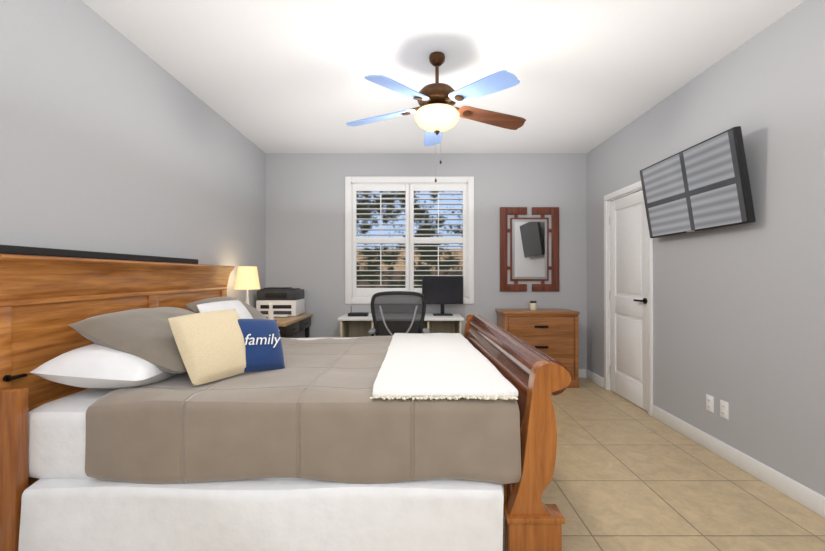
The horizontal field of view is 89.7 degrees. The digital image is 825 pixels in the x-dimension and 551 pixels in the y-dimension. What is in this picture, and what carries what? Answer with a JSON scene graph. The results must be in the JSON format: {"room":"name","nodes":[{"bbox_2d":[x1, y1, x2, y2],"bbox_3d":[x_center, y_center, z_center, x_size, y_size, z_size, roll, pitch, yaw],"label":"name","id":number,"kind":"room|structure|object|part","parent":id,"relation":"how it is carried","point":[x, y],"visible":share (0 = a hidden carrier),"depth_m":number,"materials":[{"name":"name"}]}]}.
{"room":"bedroom","nodes":[
{"label":"bedroom","id":0,"kind":"room"},
{"bbox_2d":[0,0,265,308],"bbox_3d":[-1.830,-0.120,2.050,0.120,2.700,6.140,0,0,0],"label":"wall","id":1,"kind":"structure","parent":0,"point":[113,139],"depth_m":2.43,"materials":[{"name":"paint"}]},
{"bbox_2d":[266,154,586,368],"bbox_3d":[0.165,-0.120,5.060,3.870,2.700,0.120,0,0,0],"label":"wall","id":2,"kind":"structure","parent":0,"point":[305,222],"depth_m":5.00,"materials":[{"name":"paint"}]},
{"bbox_2d":[345,176,473,303],"bbox_3d":[-0.035,-0.425,5.050,1.550,1.530,0.140,0,0,0],"label":"window","id":3,"kind":"structure","parent":2,"relation":"in","point":[409,186],"depth_m":5.00,"materials":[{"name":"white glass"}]},
{"bbox_2d":[500,207,558,290],"bbox_3d":[1.405,-0.315,4.984,0.710,1.010,0.029,0,0,0],"label":"mirror","id":4,"kind":"object","parent":2,"relation":"attached to","point":[529,249],"visible":0.98,"depth_m":4.97,"materials":[{"name":"brown wood"}]},
{"bbox_2d":[579,369,585,377],"bbox_3d":[0.180,1.177,4.993,3.840,0.105,0.014,0,0,0],"label":"baseboard","id":5,"kind":"structure","parent":2,"relation":"attached to","point":[582,372],"depth_m":4.99,"materials":[{"name":"white wood"}]},
{"bbox_2d":[81,0,804,153],"bbox_3d":[0.165,-1.510,2.050,4.110,0.080,6.140,0,0,0],"label":"ceiling","id":6,"kind":"structure","parent":0,"point":[276,76],"depth_m":2.81,"materials":[{"name":"paint"}]},
{"bbox_2d":[346,51,525,181],"bbox_3d":[0.165,-1.038,2.820,1.266,0.862,1.216,0,0,0],"label":"ceiling fan","id":7,"kind":"object","parent":6,"relation":"hanging from","point":[437,114],"visible":1,"depth_m":2.67,"materials":[{"name":"wood"}]},
{"bbox_3d":[0.164,-1.038,2.770,0.300,0.135,0.300,0,0,0],"label":"lamp shade","id":8,"kind":"part","parent":7,"relation":"part of","materials":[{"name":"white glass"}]},
{"bbox_2d":[503,378,824,550],"bbox_3d":[0.165,1.260,2.050,4.110,0.060,6.140,0,0,0],"label":"floor","id":9,"kind":"structure","parent":0,"point":[628,475],"depth_m":2.34,"materials":[{"name":"tile"}]},
{"bbox_2d":[0,245,570,550],"bbox_3d":[-0.557,0.551,2.715,2.417,1.358,2.210,0,0,0],"label":"bed","id":10,"kind":"object","parent":9,"relation":"on","point":[152,403],"visible":1,"depth_m":1.67,"materials":[{"name":"brown wood"}]},
{"bbox_2d":[84,335,521,484],"bbox_3d":[-0.449,0.683,2.729,1.818,0.386,2.157,0,0,0],"label":"comforter","id":11,"kind":"object","parent":10,"relation":"on","point":[318,416],"depth_m":1.67,"materials":[{"name":"beige fabric"}]},
{"bbox_2d":[369,332,518,400],"bbox_3d":[0.135,0.511,2.712,0.618,0.091,2.141,0,0,0],"label":"throw","id":12,"kind":"object","parent":10,"relation":"on","point":[412,366],"depth_m":2.01,"materials":[{"name":"white fabric"}]},
{"bbox_2d":[266,313,312,337],"bbox_3d":[-1.465,0.840,4.433,0.570,0.780,1.065,0,0,0],"label":"desk","id":13,"kind":"object","parent":9,"relation":"on","point":[288,326],"visible":0.33,"depth_m":4.33,"materials":[{"name":"wood"}]},
{"bbox_2d":[234,266,259,304],"bbox_3d":[-1.600,0.180,4.020,0.236,0.535,0.236,0,0,0],"label":"lamp","id":14,"kind":"object","parent":13,"relation":"on","point":[247,278],"visible":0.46,"depth_m":3.94,"materials":[{"name":"beige fabric"}]},
{"bbox_3d":[-1.600,0.023,4.020,0.236,0.220,0.236,0,0,0],"label":"lamp shade","id":15,"kind":"part","parent":14,"relation":"part of","materials":[{"name":"beige fabric"}]},
{"bbox_2d":[268,303,273,319],"bbox_3d":[-1.400,0.355,4.100,0.064,0.185,0.064,0,0,0],"label":"figurine","id":16,"kind":"object","parent":13,"relation":"on","point":[270,313],"visible":0.79,"depth_m":4.08,"materials":[{"name":"white ceramic"}]},
{"bbox_2d":[256,287,304,316],"bbox_3d":[-1.495,0.292,4.685,0.440,0.312,0.470,0,0,0],"label":"printer","id":17,"kind":"object","parent":13,"relation":"on","point":[287,301],"visible":0.88,"depth_m":4.54,"materials":[{"name":"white plastic"}]},
{"bbox_2d":[368,291,429,335],"bbox_3d":[-0.130,0.685,4.081,0.600,1.084,0.579,0,0,0],"label":"chair","id":18,"kind":"object","parent":9,"relation":"on","point":[392,312],"visible":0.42,"depth_m":3.83,"materials":[{"name":"black plastic"}]},
{"bbox_2d":[338,314,463,336],"bbox_3d":[-0.125,0.843,4.697,1.350,0.775,0.535,0,0,0],"label":"desk","id":19,"kind":"object","parent":9,"relation":"on","point":[356,326],"visible":0.15,"depth_m":4.93,"materials":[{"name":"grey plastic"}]},
{"bbox_2d":[348,306,368,315],"bbox_3d":[-0.610,0.401,4.670,0.220,0.105,0.140,0,0,0],"label":"router","id":20,"kind":"object","parent":19,"relation":"on","point":[351,313],"visible":0.96,"depth_m":4.61,"materials":[{"name":"black plastic"}]},
{"bbox_2d":[422,276,462,315],"bbox_3d":[0.345,0.231,4.750,0.470,0.445,0.160,0,0,0],"label":"monitor","id":21,"kind":"object","parent":19,"relation":"on","point":[442,290],"visible":0.92,"depth_m":4.73,"materials":[{"name":"black plastic"}]},
{"bbox_2d":[495,309,579,387],"bbox_3d":[1.410,0.812,4.742,0.840,0.835,0.467,0,0,0],"label":"dresser","id":22,"kind":"object","parent":9,"relation":"on","point":[553,333],"visible":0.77,"depth_m":4.53,"materials":[{"name":"brown wood"}]},
{"bbox_2d":[530,301,536,309],"bbox_3d":[1.385,0.343,4.760,0.074,0.100,0.074,0,0,0],"label":"candle","id":23,"kind":"object","parent":22,"relation":"on","point":[532,305],"visible":1,"depth_m":4.73,"materials":[{"name":"wax"}]},
{"bbox_2d":[587,0,824,496],"bbox_3d":[2.160,-0.120,2.050,0.120,2.700,6.140,0,0,0],"label":"wall","id":24,"kind":"structure","parent":0,"point":[739,319],"depth_m":2.56,"materials":[{"name":"paint"}]},
{"bbox_2d":[586,369,603,387],"bbox_3d":[2.093,1.177,4.750,0.014,0.105,0.460,0,0,0],"label":"baseboard","id":25,"kind":"structure","parent":24,"relation":"attached to","point":[597,379],"depth_m":4.73,"materials":[{"name":"white wood"}]},
{"bbox_2d":[609,190,647,410],"bbox_3d":[2.106,0.216,4.070,0.092,2.011,0.758,0,0,0],"label":"door","id":26,"kind":"structure","parent":24,"relation":"in","point":[628,298],"depth_m":4.04,"materials":[{"name":"wood"}]},
{"bbox_2d":[604,181,652,415],"bbox_3d":[2.151,0.181,4.065,0.138,2.097,0.904,0,0,0],"label":"door frame","id":27,"kind":"structure","parent":24,"relation":"attached to","point":[626,191],"depth_m":4.35,"materials":[{"name":"white wood"}]},
{"bbox_2d":[640,126,755,237],"bbox_3d":[2.044,-0.614,3.000,0.160,0.585,1.040,-9,0,0],"label":"tv","id":28,"kind":"object","parent":24,"relation":"attached to","point":[703,185],"visible":1,"depth_m":2.83,"materials":[{"name":"black plastic"}]},
{"bbox_2d":[706,394,713,412],"bbox_3d":[2.096,0.902,2.925,0.009,0.115,0.072,0,0,0],"label":"electrical outlet","id":29,"kind":"object","parent":24,"relation":"attached to","point":[709,399],"depth_m":2.92,"materials":[{"name":"white plastic"}]},
{"bbox_2d":[720,400,728,419],"bbox_3d":[2.096,0.902,2.790,0.009,0.115,0.072,0,0,0],"label":"electrical outlet","id":30,"kind":"object","parent":24,"relation":"attached to","point":[724,409],"depth_m":2.78,"materials":[{"name":"white plastic"}]},
{"bbox_2d":[652,405,824,517],"bbox_3d":[2.093,1.177,1.355,0.014,0.105,4.510,0,0,0],"label":"baseboard","id":31,"kind":"structure","parent":24,"relation":"attached to","point":[808,498],"depth_m":2.57,"materials":[{"name":"white wood"}]},
{"label":"outside","id":32,"kind":"structure","parent":0,"visible":0},
{"bbox_2d":[357,191,462,287],"bbox_3d":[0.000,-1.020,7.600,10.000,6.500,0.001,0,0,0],"label":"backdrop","id":33,"kind":"structure","parent":32,"point":[403,248],"depth_m":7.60,"materials":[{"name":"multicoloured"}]}
]}

